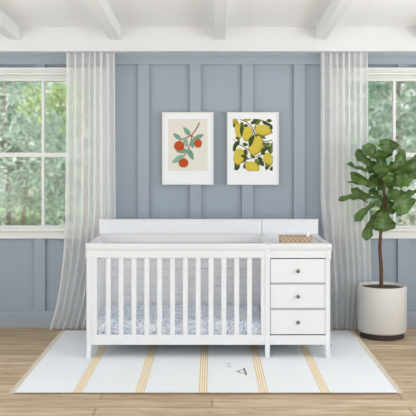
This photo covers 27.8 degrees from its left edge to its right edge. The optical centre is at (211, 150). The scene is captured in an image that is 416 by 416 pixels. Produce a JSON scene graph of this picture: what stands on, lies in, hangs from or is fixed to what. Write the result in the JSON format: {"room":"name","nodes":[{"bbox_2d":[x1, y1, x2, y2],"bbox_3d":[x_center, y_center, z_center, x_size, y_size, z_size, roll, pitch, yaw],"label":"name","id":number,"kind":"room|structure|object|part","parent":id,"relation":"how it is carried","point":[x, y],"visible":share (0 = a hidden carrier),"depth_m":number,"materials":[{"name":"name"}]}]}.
{"room":"children's room","nodes":[
{"label":"children's room","id":0,"kind":"room"},
{"bbox_2d":[0,53,415,310],"bbox_3d":[0.000,0.060,7.519,6.400,3.200,0.222,0,0,0],"label":"wall","id":1,"kind":"structure","parent":0,"point":[147,85],"depth_m":7.45,"materials":[{"name":"blue paint"}]},
{"bbox_2d":[0,68,65,238],"bbox_3d":[-1.514,0.020,7.460,1.219,1.506,0.180,0,0,0],"label":"window","id":2,"kind":"structure","parent":1,"relation":"in","point":[43,75],"depth_m":7.41,"materials":[{"name":"paint"}]},
{"bbox_3d":[-1.514,0.726,7.460,1.219,0.093,0.180,0,0,0],"label":"sill","id":3,"kind":"part","parent":2,"relation":"part of","materials":[{"name":"paint"}]},
{"bbox_3d":[-1.514,-0.016,7.413,1.219,1.434,0.073,0,0,0],"label":"casing","id":4,"kind":"part","parent":2,"relation":"part of","materials":[{"name":"paint"}]},
{"bbox_3d":[-1.514,0.034,7.484,0.917,0.039,0.052,0,0,0],"label":"meeting rail","id":5,"kind":"part","parent":2,"relation":"part of","materials":[{"name":"paint"}]},
{"bbox_2d":[50,52,115,329],"bbox_3d":[-1.129,0.348,7.322,0.584,2.411,0.075,0,0,0],"label":"curtain","id":6,"kind":"object","parent":1,"relation":"hanging from","point":[90,77],"visible":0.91,"depth_m":7.34,"materials":[{"name":"white fabric"}]},
{"bbox_2d":[162,112,213,184],"bbox_3d":[-0.213,-0.023,7.405,0.454,0.641,0.027,0,0,0],"label":"framed print","id":7,"kind":"object","parent":1,"relation":"attached to","point":[187,137],"visible":1,"depth_m":7.40,"materials":[{"name":"white paper"}]},
{"bbox_2d":[168,119,207,170],"bbox_3d":[-0.212,-0.054,7.400,0.347,0.458,0.001,0,0,0],"label":"artwork","id":8,"kind":"object","parent":7,"relation":"attached to","point":[187,138],"depth_m":7.40,"materials":[{"name":"beige paper"}]},
{"bbox_2d":[0,27,415,52],"bbox_3d":[0.000,-0.976,7.350,6.400,0.229,0.200,0,0,0],"label":"trim","id":9,"kind":"structure","parent":1,"relation":"attached to","point":[32,39],"depth_m":7.25,"materials":[{"name":"paint"}]},
{"bbox_2d":[0,311,415,327],"bbox_3d":[0.000,1.488,7.433,6.400,0.145,0.035,0,0,0],"label":"baseboard","id":10,"kind":"structure","parent":1,"relation":"attached to","point":[8,319],"depth_m":7.42,"materials":[{"name":"blue paint"}]},
{"bbox_3d":[0.000,-0.852,7.429,6.400,0.176,0.042,0,0,0],"label":"rail","id":11,"kind":"part","parent":1,"relation":"part of","materials":[{"name":"blue paint"}]},
{"bbox_2d":[227,112,278,184],"bbox_3d":[0.361,-0.022,7.405,0.458,0.642,0.027,0,0,0],"label":"framed print","id":12,"kind":"object","parent":1,"relation":"attached to","point":[252,137],"visible":1,"depth_m":7.40,"materials":[{"name":"white paper"}]},
{"bbox_2d":[233,119,272,170],"bbox_3d":[0.359,-0.053,7.398,0.351,0.459,0.005,0,0,0],"label":"artwork","id":13,"kind":"object","parent":12,"relation":"attached to","point":[252,138],"depth_m":7.40,"materials":[{"name":"yellow paper"}]},
{"bbox_2d":[321,52,371,329],"bbox_3d":[1.169,0.348,7.325,0.439,2.411,0.080,0,0,0],"label":"curtain","id":14,"kind":"object","parent":1,"relation":"hanging from","point":[344,76],"visible":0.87,"depth_m":7.34,"materials":[{"name":"white fabric"}]},
{"bbox_2d":[368,68,415,238],"bbox_3d":[1.623,0.020,7.460,1.188,1.506,0.180,0,0,0],"label":"window","id":15,"kind":"structure","parent":1,"relation":"in","point":[393,75],"depth_m":7.41,"materials":[{"name":"paint"}]},
{"bbox_3d":[1.623,-0.016,7.413,1.188,1.434,0.073,0,0,0],"label":"casing","id":16,"kind":"part","parent":15,"relation":"part of","materials":[{"name":"paint"}]},
{"bbox_3d":[1.623,0.034,7.484,0.886,0.039,0.052,0,0,0],"label":"meeting rail","id":17,"kind":"part","parent":15,"relation":"part of","materials":[{"name":"paint"}]},
{"bbox_3d":[1.623,0.726,7.460,1.188,0.093,0.180,0,0,0],"label":"sill","id":18,"kind":"part","parent":15,"relation":"part of","materials":[{"name":"paint"}]},
{"bbox_2d":[0,328,415,415],"bbox_3d":[0.000,1.610,3.125,6.400,0.100,8.650,0,0,0],"label":"floor","id":19,"kind":"structure","parent":0,"point":[20,348],"depth_m":5.29,"materials":[{"name":"brown wood"}]},
{"bbox_2d":[8,330,402,393],"bbox_3d":[-0.038,1.555,6.326,2.545,0.010,1.872,0,0,0],"label":"area rug","id":20,"kind":"object","parent":19,"relation":"on","point":[63,367],"visible":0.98,"depth_m":5.96,"materials":[{"name":"white fabric"}]},
{"bbox_2d":[86,219,331,357],"bbox_3d":[-0.025,1.061,6.668,1.842,0.980,0.783,0,0,0],"label":"crib","id":21,"kind":"object","parent":20,"relation":"on","point":[133,262],"visible":0.98,"depth_m":6.31,"materials":[{"name":"white paint"}]},
{"bbox_3d":[-0.926,1.138,6.322,0.040,0.826,0.045,0,0,0],"label":"leg","id":22,"kind":"part","parent":21,"relation":"part of","materials":[{"name":"white paint"}]},
{"bbox_3d":[-0.925,1.075,6.680,0.026,0.760,0.680,0,0,0],"label":"panel","id":23,"kind":"part","parent":21,"relation":"part of","materials":[{"name":"white paint"}]},
{"bbox_3d":[-0.926,1.138,7.037,0.040,0.826,0.045,0,0,0],"label":"leg","id":24,"kind":"part","parent":21,"relation":"part of","materials":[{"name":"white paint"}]},
{"bbox_3d":[-0.272,0.748,6.317,1.348,0.106,0.057,0,0,0],"label":"rail","id":25,"kind":"part","parent":21,"relation":"part of","materials":[{"name":"white paint"}]},
{"bbox_3d":[-0.254,1.417,6.319,1.304,0.075,0.034,0,0,0],"label":"rail","id":26,"kind":"part","parent":21,"relation":"part of","materials":[{"name":"white paint"}]},
{"bbox_2d":[97,305,260,333],"bbox_3d":[-0.255,1.348,6.672,1.292,0.154,0.659,0,0,0],"label":"mattress","id":27,"kind":"object","parent":21,"relation":"on","point":[256,313],"visible":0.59,"depth_m":6.37,"materials":[{"name":"fabric"}]},
{"bbox_3d":[-0.264,1.013,7.035,1.360,0.884,0.050,0,0,0],"label":"panel","id":28,"kind":"part","parent":21,"relation":"part of","materials":[{"name":"white paint"}]},
{"bbox_3d":[0.416,1.138,7.037,0.038,0.826,0.045,0,0,0],"label":"leg","id":29,"kind":"part","parent":21,"relation":"part of","materials":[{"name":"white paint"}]},
{"bbox_3d":[0.414,1.075,6.680,0.026,0.760,0.680,0,0,0],"label":"divider panel","id":30,"kind":"part","parent":21,"relation":"part of","materials":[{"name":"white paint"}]},
{"bbox_3d":[0.416,1.138,6.322,0.038,0.826,0.045,0,0,0],"label":"leg","id":31,"kind":"part","parent":21,"relation":"part of","materials":[{"name":"white paint"}]},
{"bbox_3d":[0.652,1.013,7.035,0.473,0.884,0.050,0,0,0],"label":"changer panel","id":32,"kind":"part","parent":21,"relation":"part of","materials":[{"name":"white paint"}]},
{"bbox_2d":[279,235,312,242],"bbox_3d":[0.660,0.698,6.620,0.262,0.065,0.136,0,0,0],"label":"wicker basket","id":33,"kind":"object","parent":21,"relation":"on","point":[282,238],"visible":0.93,"depth_m":6.56,"materials":[{"name":"beige wicker"}]},
{"bbox_3d":[0.646,1.186,6.315,0.423,0.014,0.022,0,0,0],"label":"drawer rail","id":34,"kind":"part","parent":21,"relation":"part of","materials":[{"name":"white wood"}]},
{"bbox_3d":[0.646,0.995,6.315,0.423,0.014,0.022,0,0,0],"label":"drawer rail","id":35,"kind":"part","parent":21,"relation":"part of","materials":[{"name":"white wood"}]},
{"bbox_3d":[0.644,1.284,6.443,0.412,0.184,0.274,0,0,0],"label":"drawer","id":36,"kind":"part","parent":21,"relation":"part of","materials":[{"name":"white paint"}]},
{"bbox_3d":[0.644,1.091,6.443,0.412,0.178,0.274,0,0,0],"label":"drawer","id":37,"kind":"part","parent":21,"relation":"part of","materials":[{"name":"white paint"}]},
{"bbox_3d":[0.644,0.900,6.443,0.412,0.179,0.274,0,0,0],"label":"drawer","id":38,"kind":"part","parent":21,"relation":"part of","materials":[{"name":"white paint"}]},
{"bbox_3d":[0.648,1.420,6.322,0.426,0.070,0.036,0,0,0],"label":"chest rail","id":39,"kind":"part","parent":21,"relation":"part of","materials":[{"name":"white paint"}]},
{"bbox_3d":[0.648,0.749,6.317,0.432,0.108,0.057,0,0,0],"label":"changer rail","id":40,"kind":"part","parent":21,"relation":"part of","materials":[{"name":"white paint"}]},
{"bbox_3d":[0.870,1.075,6.680,0.026,0.760,0.680,0,0,0],"label":"chest panel","id":41,"kind":"part","parent":21,"relation":"part of","materials":[{"name":"white paint"}]},
{"bbox_3d":[0.870,1.138,6.322,0.040,0.826,0.045,0,0,0],"label":"leg","id":42,"kind":"part","parent":21,"relation":"part of","materials":[{"name":"white paint"}]},
{"bbox_2d":[338,139,415,340],"bbox_3d":[1.426,0.728,7.072,0.646,1.664,0.418,0,0,24],"label":"fig tree","id":43,"kind":"object","parent":19,"relation":"on","point":[381,305],"visible":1,"depth_m":6.99,"materials":[{"name":"green plant"}]},
{"bbox_3d":[1.434,0.615,7.076,0.064,1.147,0.048,0,0,0],"label":"stem","id":44,"kind":"part","parent":43,"relation":"part of","materials":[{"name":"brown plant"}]},
{"bbox_3d":[1.432,1.321,7.075,0.408,0.385,0.408,0,0,0],"label":"pot","id":45,"kind":"part","parent":43,"relation":"part of","materials":[{"name":"white ceramic"}]},
{"bbox_2d":[0,0,415,26],"bbox_3d":[0.000,-1.395,3.215,6.400,0.691,8.830,0,0,0],"label":"ceiling","id":46,"kind":"structure","parent":0,"point":[25,13],"depth_m":6.68,"materials":[{"name":"paint"}]},
{"bbox_2d":[0,10,19,39],"bbox_3d":[-1.705,-1.257,3.025,0.092,0.595,8.450,0,0,0],"label":"beam","id":47,"kind":"structure","parent":46,"relation":"attached to","point":[9,28],"depth_m":6.93,"materials":[{"name":"white paint"}]},
{"bbox_2d":[85,0,120,39],"bbox_3d":[-0.833,-1.257,3.025,0.092,0.595,8.450,0,0,0],"label":"beam","id":48,"kind":"structure","parent":46,"relation":"attached to","point":[101,9],"depth_m":6.46,"materials":[{"name":"white paint"}]},
{"bbox_2d":[214,0,227,39],"bbox_3d":[0.067,-1.257,3.025,0.092,0.595,8.450,0,0,0],"label":"beam","id":49,"kind":"structure","parent":46,"relation":"attached to","point":[221,6],"depth_m":6.42,"materials":[{"name":"white paint"}]},
{"bbox_2d":[316,0,354,39],"bbox_3d":[0.941,-1.257,3.025,0.092,0.595,8.450,0,0,0],"label":"beam","id":50,"kind":"structure","parent":46,"relation":"attached to","point":[336,9],"depth_m":6.46,"materials":[{"name":"white paint"}]},
{"label":"outside","id":51,"kind":"structure","parent":0,"visible":0},
{"bbox_2d":[0,192,399,224],"bbox_3d":[0.000,2.010,23.815,28.000,0.100,32.370,0,0,0],"label":"ground","id":52,"kind":"structure","parent":51,"point":[27,221],"depth_m":24.03,"materials":[{"name":"green plant"}]},
{"bbox_2d":[0,82,65,224],"bbox_3d":[-3.006,-0.007,12.126,2.750,3.937,1.987,0,0,0],"label":"conifer tree","id":53,"kind":"object","parent":52,"relation":"on","point":[5,184],"visible":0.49,"depth_m":12.11,"materials":[{"name":"green plant"}]},
{"bbox_2d":[0,82,65,224],"bbox_3d":[-4.032,-0.683,17.310,6.216,5.836,3.079,0,0,0],"label":"broadleaf tree","id":54,"kind":"object","parent":52,"relation":"on","point":[9,119],"visible":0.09,"depth_m":16.98,"materials":[{"name":"green plant"}]},
{"bbox_2d":[13,82,65,183],"bbox_3d":[-2.019,0.201,11.221,1.250,3.523,1.397,0,0,-32],"label":"broadleaf tree","id":55,"kind":"object","parent":52,"relation":"on","point":[57,90],"visible":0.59,"depth_m":11.27,"materials":[{"name":"green plant"}]},
{"bbox_2d":[31,97,65,224],"bbox_3d":[-2.050,0.486,14.574,2.151,3.170,1.924,0,0,0],"label":"tree","id":56,"kind":"object","parent":52,"relation":"on","point":[39,207],"visible":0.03,"depth_m":14.39,"materials":[{"name":"green plant"}]},
{"bbox_2d":[0,82,415,223],"bbox_3d":[-0.180,-0.852,21.555,16.529,6.642,3.484,0,0,0],"label":"broadleaf tree","id":57,"kind":"object","parent":52,"relation":"on","point":[33,218],"visible":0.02,"depth_m":21.55,"materials":[{"name":"green plant"}]},
{"bbox_2d":[368,82,415,224],"bbox_3d":[2.859,-0.101,13.423,2.976,4.125,2.143,0,0,0],"label":"conifer tree","id":58,"kind":"object","parent":52,"relation":"on","point":[388,117],"visible":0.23,"depth_m":13.35,"materials":[{"name":"green plant"}]},
{"bbox_2d":[368,82,415,224],"bbox_3d":[3.825,-0.869,17.344,6.486,5.661,2.855,0,0,-4],"label":"broadleaf tree","id":59,"kind":"object","parent":52,"relation":"on","point":[387,84],"visible":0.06,"depth_m":17.22,"materials":[{"name":"green plant"}]},
{"bbox_2d":[391,146,415,224],"bbox_3d":[3.019,0.940,11.140,1.553,2.046,1.206,0,0,0],"label":"shrub","id":60,"kind":"object","parent":52,"relation":"on","point":[411,217],"visible":0.15,"depth_m":11.01,"materials":[{"name":"green plant"}]}
]}

